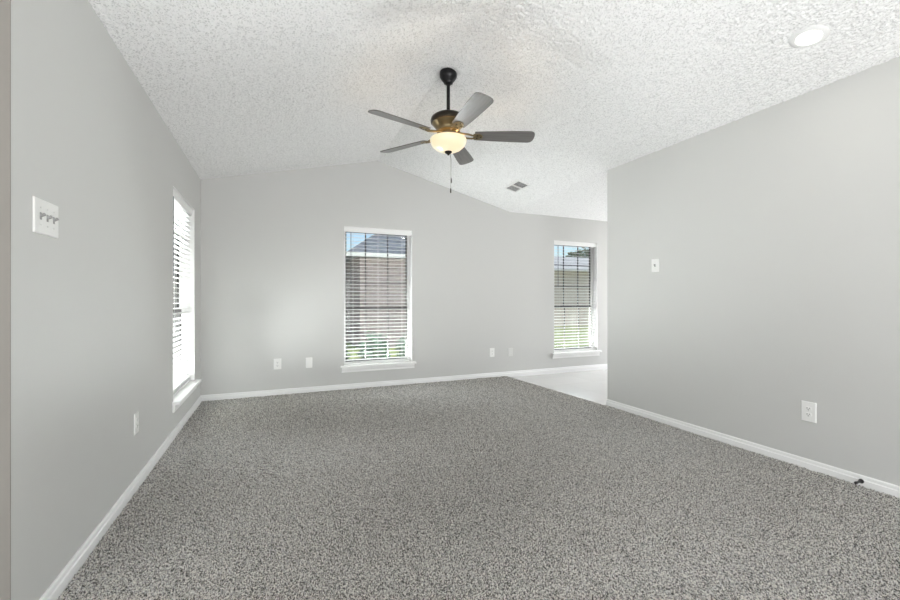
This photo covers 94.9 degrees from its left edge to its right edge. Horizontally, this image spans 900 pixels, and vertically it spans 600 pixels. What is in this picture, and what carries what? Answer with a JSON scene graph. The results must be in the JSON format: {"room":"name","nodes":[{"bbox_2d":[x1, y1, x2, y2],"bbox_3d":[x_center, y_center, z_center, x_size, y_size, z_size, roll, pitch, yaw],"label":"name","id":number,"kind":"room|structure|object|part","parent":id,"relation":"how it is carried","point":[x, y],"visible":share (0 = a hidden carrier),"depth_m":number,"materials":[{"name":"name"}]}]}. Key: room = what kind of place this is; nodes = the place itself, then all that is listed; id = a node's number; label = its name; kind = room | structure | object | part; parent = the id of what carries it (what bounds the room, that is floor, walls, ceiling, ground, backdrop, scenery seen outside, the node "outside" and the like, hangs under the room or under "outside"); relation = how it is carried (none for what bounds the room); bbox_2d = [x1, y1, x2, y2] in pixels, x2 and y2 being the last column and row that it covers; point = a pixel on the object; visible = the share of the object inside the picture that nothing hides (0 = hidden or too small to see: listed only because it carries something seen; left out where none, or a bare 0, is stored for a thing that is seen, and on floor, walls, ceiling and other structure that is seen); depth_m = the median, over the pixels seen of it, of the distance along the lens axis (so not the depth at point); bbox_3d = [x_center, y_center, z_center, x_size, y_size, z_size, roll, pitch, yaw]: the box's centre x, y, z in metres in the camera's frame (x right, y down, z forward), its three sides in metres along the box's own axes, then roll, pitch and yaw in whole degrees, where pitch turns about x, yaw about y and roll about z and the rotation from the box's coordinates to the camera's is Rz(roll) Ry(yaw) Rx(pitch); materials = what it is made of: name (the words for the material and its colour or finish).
{"room":"empty living room","nodes":[
{"label":"empty living room","id":0,"kind":"room"},
{"bbox_2d":[0,0,10,599],"bbox_3d":[-2.216,-0.095,0.930,1.838,2.450,0.004,0,0,-23],"label":"wall","id":1,"kind":"structure","parent":0,"point":[5,5],"depth_m":1.28,"materials":[{"name":"grey paint"}]},
{"bbox_2d":[11,0,200,599],"bbox_3d":[-2.122,-0.095,2.880,0.150,2.450,3.518,0,0,-23],"label":"wall","id":2,"kind":"structure","parent":0,"point":[92,304],"depth_m":1.76,"materials":[{"name":"grey paint"}]},
{"bbox_2d":[33,196,58,238],"bbox_3d":[-1.441,-0.293,1.484,0.020,0.122,0.170,0,0,-23],"label":"light switch","id":3,"kind":"object","parent":2,"relation":"attached to","point":[45,214],"visible":1,"depth_m":1.47,"materials":[{"name":"white plastic"}]},
{"bbox_2d":[39,395,201,599],"bbox_3d":[-2.046,1.087,2.912,0.014,0.085,3.518,0,0,-23],"label":"baseboard","id":4,"kind":"structure","parent":2,"relation":"attached to","point":[62,580],"depth_m":1.98,"materials":[{"name":"white paint"}]},
{"bbox_2d":[134,411,138,434],"bbox_3d":[-1.849,0.726,2.438,0.009,0.124,0.076,0,0,-23],"label":"wall outlet","id":5,"kind":"object","parent":2,"relation":"attached to","point":[136,415],"visible":1,"depth_m":2.43,"materials":[{"name":"white plastic"}]},
{"bbox_2d":[172,186,200,412],"bbox_3d":[-2.452,-0.011,3.736,0.205,1.819,1.040,0,0,-23],"label":"window","id":6,"kind":"structure","parent":2,"relation":"in","point":[186,391],"depth_m":4.16,"materials":[{"name":"white paint"}]},
{"bbox_3d":[-2.534,-0.387,3.702,0.003,0.954,0.854,0,0,-23],"label":"glass pane","id":7,"kind":"part","parent":6,"relation":"part of","materials":[{"name":"glass"}]},
{"bbox_3d":[-2.534,-0.387,3.702,0.020,1.014,0.882,0,0,-23],"label":"sash","id":8,"kind":"part","parent":6,"relation":"part of","materials":[{"name":"brown metal"}]},
{"bbox_3d":[-2.514,0.437,3.710,0.003,0.634,0.854,0,0,-23],"label":"glass pane","id":9,"kind":"part","parent":6,"relation":"part of","materials":[{"name":"glass"}]},
{"bbox_3d":[-2.514,0.437,3.710,0.020,0.694,0.882,0,0,-23],"label":"sash","id":10,"kind":"part","parent":6,"relation":"part of","materials":[{"name":"brown metal"}]},
{"bbox_3d":[-2.523,-0.053,3.706,0.052,1.734,0.942,0,0,-23],"label":"frame","id":11,"kind":"part","parent":6,"relation":"part of","materials":[{"name":"white paint"}]},
{"bbox_2d":[173,190,191,396],"bbox_3d":[-2.452,-0.053,3.736,0.073,1.731,0.942,0,0,-23],"label":"window blind","id":12,"kind":"object","parent":6,"relation":"attached to","point":[180,208],"visible":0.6,"depth_m":3.78,"materials":[{"name":"white plastic"}]},
{"bbox_3d":[-2.459,-0.037,3.733,0.057,1.666,0.002,0,0,-23],"label":"ladder cord","id":13,"kind":"part","parent":12,"relation":"part of","materials":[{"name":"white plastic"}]},
{"bbox_3d":[-2.459,0.803,3.733,0.050,0.018,0.926,0,0,-23],"label":"rail","id":14,"kind":"part","parent":12,"relation":"part of","materials":[{"name":"white"}]},
{"bbox_3d":[-2.597,-0.037,4.060,0.057,1.666,0.002,0,0,-23],"label":"ladder cord","id":15,"kind":"part","parent":12,"relation":"part of","materials":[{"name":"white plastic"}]},
{"bbox_2d":[201,161,606,394],"bbox_3d":[0.628,-0.326,6.029,7.662,2.912,0.150,0,0,-23],"label":"wall","id":16,"kind":"structure","parent":0,"point":[272,243],"depth_m":5.17,"materials":[{"name":"grey paint"}]},
{"bbox_2d":[274,359,280,369],"bbox_3d":[-2.017,0.749,4.828,0.082,0.124,0.009,0,0,-23],"label":"wall outlet","id":17,"kind":"object","parent":16,"relation":"attached to","point":[277,362],"visible":1,"depth_m":4.82,"materials":[{"name":"white plastic"}]},
{"bbox_2d":[306,357,311,367],"bbox_3d":[-1.695,0.755,4.964,0.076,0.124,0.008,0,0,-23],"label":"blank plate","id":18,"kind":"object","parent":16,"relation":"attached to","point":[308,360],"visible":1,"depth_m":4.96,"materials":[{"name":"white plastic"}]},
{"bbox_2d":[340,226,415,372],"bbox_3d":[-0.928,-0.011,5.343,0.972,1.819,0.205,0,0,-23],"label":"window","id":19,"kind":"structure","parent":16,"relation":"in","point":[408,260],"depth_m":5.42,"materials":[{"name":"white paint"}]},
{"bbox_3d":[-0.954,0.437,5.404,0.814,0.694,0.020,0,0,-23],"label":"sash","id":20,"kind":"part","parent":19,"relation":"part of","materials":[{"name":"brown metal"}]},
{"bbox_3d":[-0.963,-0.387,5.425,0.814,1.014,0.020,0,0,-23],"label":"sash","id":21,"kind":"part","parent":19,"relation":"part of","materials":[{"name":"glass"}]},
{"bbox_2d":[344,227,410,364],"bbox_3d":[-0.928,-0.053,5.343,0.874,1.731,0.073,0,0,-23],"label":"window blind","id":22,"kind":"object","parent":19,"relation":"attached to","point":[346,229],"visible":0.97,"depth_m":5.34,"materials":[{"name":"white plastic"}]},
{"bbox_3d":[-0.931,0.803,5.350,0.858,0.018,0.050,0,0,-23],"label":"rail","id":23,"kind":"part","parent":22,"relation":"part of","materials":[{"name":"white plastic"}]},
{"bbox_3d":[-0.635,-0.037,5.475,0.002,1.666,0.057,0,0,-23],"label":"ladder cord","id":24,"kind":"part","parent":22,"relation":"part of","materials":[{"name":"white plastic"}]},
{"bbox_2d":[201,364,606,400],"bbox_3d":[0.729,1.087,5.982,7.512,0.085,0.014,0,0,-23],"label":"baseboard","id":25,"kind":"structure","parent":16,"relation":"attached to","point":[238,395],"depth_m":5.38,"materials":[{"name":"white paint"}]},
{"bbox_2d":[490,348,493,356],"bbox_3d":[0.606,0.755,5.933,0.076,0.124,0.009,0,0,-23],"label":"wall outlet","id":26,"kind":"object","parent":16,"relation":"attached to","point":[491,349],"visible":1,"depth_m":5.93,"materials":[{"name":"white plastic"}]},
{"bbox_2d":[508,348,512,355],"bbox_3d":[0.889,0.763,6.053,0.076,0.124,0.008,0,0,-23],"label":"blank plate","id":27,"kind":"object","parent":16,"relation":"attached to","point":[510,350],"visible":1,"depth_m":6.05,"materials":[{"name":"white plastic"}]},
{"bbox_2d":[552,240,601,358],"bbox_3d":[1.977,-0.011,6.567,0.945,1.819,0.205,0,0,-23],"label":"window","id":28,"kind":"structure","parent":16,"relation":"in","point":[596,352],"depth_m":6.71,"materials":[{"name":"white paint"}]},
{"bbox_3d":[1.951,0.437,6.628,0.787,0.694,0.020,0,0,-23],"label":"sash","id":29,"kind":"part","parent":28,"relation":"part of","materials":[{"name":"brown metal"}]},
{"bbox_3d":[1.942,-0.387,6.649,0.787,1.014,0.020,0,0,-23],"label":"sash","id":30,"kind":"part","parent":28,"relation":"part of","materials":[{"name":"clear glass"}]},
{"bbox_3d":[1.947,-0.053,6.638,0.847,1.734,0.052,0,0,-23],"label":"frame","id":31,"kind":"part","parent":28,"relation":"part of","materials":[{"name":"white paint"}]},
{"bbox_2d":[554,241,595,351],"bbox_3d":[1.977,-0.053,6.567,0.847,1.731,0.073,0,0,-23],"label":"window blind","id":32,"kind":"object","parent":28,"relation":"attached to","point":[564,243],"visible":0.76,"depth_m":6.57,"materials":[{"name":"white plastic"}]},
{"bbox_3d":[1.974,0.803,6.574,0.831,0.018,0.050,0,0,-23],"label":"rail","id":33,"kind":"part","parent":32,"relation":"part of","materials":[{"name":"white plastic"}]},
{"bbox_3d":[2.257,-0.037,6.693,0.002,1.666,0.057,0,0,-23],"label":"ladder cord","id":34,"kind":"part","parent":32,"relation":"part of","materials":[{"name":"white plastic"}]},
{"bbox_2d":[62,369,899,599],"bbox_3d":[1.478,1.147,1.836,9.350,0.066,8.237,0,0,-23],"label":"floor","id":35,"kind":"structure","parent":0,"point":[422,383],"depth_m":2.14,"materials":[{"name":"carpet"}]},
{"bbox_2d":[58,376,899,599],"bbox_3d":[0.239,1.107,2.604,3.968,0.015,5.846,0,0,-23],"label":"carpet","id":36,"kind":"structure","parent":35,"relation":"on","point":[878,513],"depth_m":2.14,"materials":[{"name":"grey carpet"}]},
{"bbox_2d":[88,0,899,220],"bbox_3d":[1.657,-1.534,3.958,7.672,0.494,4.507,0,0,-23],"label":"ceiling","id":37,"kind":"structure","parent":0,"point":[242,87],"depth_m":2.83,"materials":[{"name":"white paint"}]},
{"bbox_2d":[368,67,534,192],"bbox_3d":[0.000,-1.306,3.176,1.305,0.944,1.260,0,0,-23],"label":"ceiling fan","id":38,"kind":"object","parent":37,"relation":"hanging from","point":[448,123],"visible":1,"depth_m":3.15,"materials":[{"name":"grey wood"}]},
{"bbox_3d":[-0.357,-1.284,2.946,0.473,0.006,0.140,0,14,-39],"label":"blade","id":39,"kind":"part","parent":38,"relation":"part of","materials":[{"name":"grey wood"}]},
{"bbox_3d":[-0.383,-1.284,3.464,0.473,0.006,0.140,0,14,33],"label":"blade","id":40,"kind":"part","parent":38,"relation":"part of","materials":[{"name":"grey wood"}]},
{"bbox_3d":[-0.013,-1.206,3.223,0.284,0.103,0.284,0,0,-23],"label":"lamp shade","id":41,"kind":"part","parent":38,"relation":"part of","materials":[{"name":"beige glass"}]},
{"bbox_3d":[0.102,-1.284,3.649,0.140,0.006,0.473,-14,-4,15],"label":"blade","id":42,"kind":"part","parent":38,"relation":"part of","materials":[{"name":"grey wood"}]},
{"bbox_3d":[0.144,-1.284,2.810,0.140,0.006,0.473,15,-5,-20],"label":"blade","id":43,"kind":"part","parent":38,"relation":"part of","materials":[{"name":"grey wood"}]},
{"bbox_3d":[0.428,-1.284,3.245,0.473,0.006,0.140,0,-14,-3],"label":"blade","id":44,"kind":"part","parent":38,"relation":"part of","materials":[{"name":"grey wood"}]},
{"bbox_2d":[504,180,530,192],"bbox_3d":[0.837,-1.416,5.160,0.187,0.065,0.342,0,0,-23],"label":"ceiling vent","id":45,"kind":"object","parent":37,"relation":"in","point":[518,185],"visible":1,"depth_m":5.15,"materials":[{"name":"white metal"}]},
{"bbox_2d":[789,25,829,47],"bbox_3d":[2.005,-1.468,2.305,0.174,0.044,0.176,0,0,-1],"label":"recessed light","id":46,"kind":"object","parent":37,"relation":"in","point":[806,37],"visible":1,"depth_m":2.29,"materials":[{"name":"white plastic"}]},
{"bbox_2d":[607,56,899,485],"bbox_3d":[2.955,-0.120,1.449,0.120,2.500,6.375,0,0,-23],"label":"wall","id":47,"kind":"structure","parent":0,"point":[773,232],"depth_m":2.91,"materials":[{"name":"grey paint"}]},
{"bbox_2d":[652,259,658,271],"bbox_3d":[1.886,-0.318,3.806,0.020,0.122,0.082,0,0,-23],"label":"light switch","id":48,"kind":"object","parent":47,"relation":"attached to","point":[655,262],"visible":1,"depth_m":3.80,"materials":[{"name":"white plastic"}]},
{"bbox_2d":[606,399,899,497],"bbox_3d":[2.894,1.087,1.423,0.014,0.085,6.375,0,0,-23],"label":"baseboard","id":49,"kind":"structure","parent":47,"relation":"attached to","point":[841,474],"depth_m":2.91,"materials":[{"name":"white paint"}]},
{"bbox_2d":[854,479,863,483],"bbox_3d":[2.417,1.078,2.445,0.069,0.026,0.026,0,0,-23],"label":"door stop","id":50,"kind":"object","parent":49,"relation":"attached to","point":[861,481],"visible":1,"depth_m":2.44,"materials":[{"name":"black rubber"}]},
{"bbox_2d":[802,400,816,422],"bbox_3d":[2.353,0.733,2.710,0.009,0.130,0.082,0,0,-23],"label":"wall outlet","id":51,"kind":"object","parent":47,"relation":"attached to","point":[809,409],"visible":1,"depth_m":2.71,"materials":[{"name":"white plastic"}]},
{"label":"outside","id":52,"kind":"structure","parent":0,"visible":0},
{"bbox_2d":[347,325,588,358],"bbox_3d":[-0.491,1.570,26.921,100.000,0.300,90.000,0,0,-23],"label":"ground","id":53,"kind":"structure","parent":52,"point":[558,330],"depth_m":14.48,"materials":[{"name":"green plant"}]},
{"bbox_2d":[356,331,390,358],"bbox_3d":[-1.454,1.016,7.946,0.755,0.877,0.756,0,0,-23],"label":"shrub","id":54,"kind":"object","parent":53,"relation":"on","point":[379,335],"visible":0.58,"depth_m":7.81,"materials":[{"name":"green plant"}]},
{"bbox_2d":[346,234,405,347],"bbox_3d":[-1.111,-1.020,15.527,6.490,5.080,6.420,0,0,-23],"label":"house","id":55,"kind":"structure","parent":53,"relation":"on","point":[350,267],"depth_m":12.21,"materials":[{"name":"brick"}]},
{"bbox_2d":[395,335,405,355],"bbox_3d":[-0.747,1.036,8.256,0.739,0.835,0.759,0,0,-23],"label":"shrub","id":56,"kind":"object","parent":53,"relation":"on","point":[404,341],"visible":0.08,"depth_m":8.18,"materials":[{"name":"green plant"}]},
{"bbox_2d":[554,256,588,325],"bbox_3d":[8.407,-0.635,27.024,14.420,4.310,7.620,0,0,-23],"label":"house","id":57,"kind":"structure","parent":53,"relation":"on","point":[570,297],"depth_m":22.72,"materials":[{"name":"beige"}]},
{"bbox_2d":[565,247,588,257],"bbox_3d":[11.360,-1.573,36.163,3.580,6.037,3.631,0,0,-23],"label":"tree","id":58,"kind":"object","parent":53,"relation":"on","point":[585,252],"visible":0.12,"depth_m":35.60,"materials":[{"name":"green plant"}]}
]}

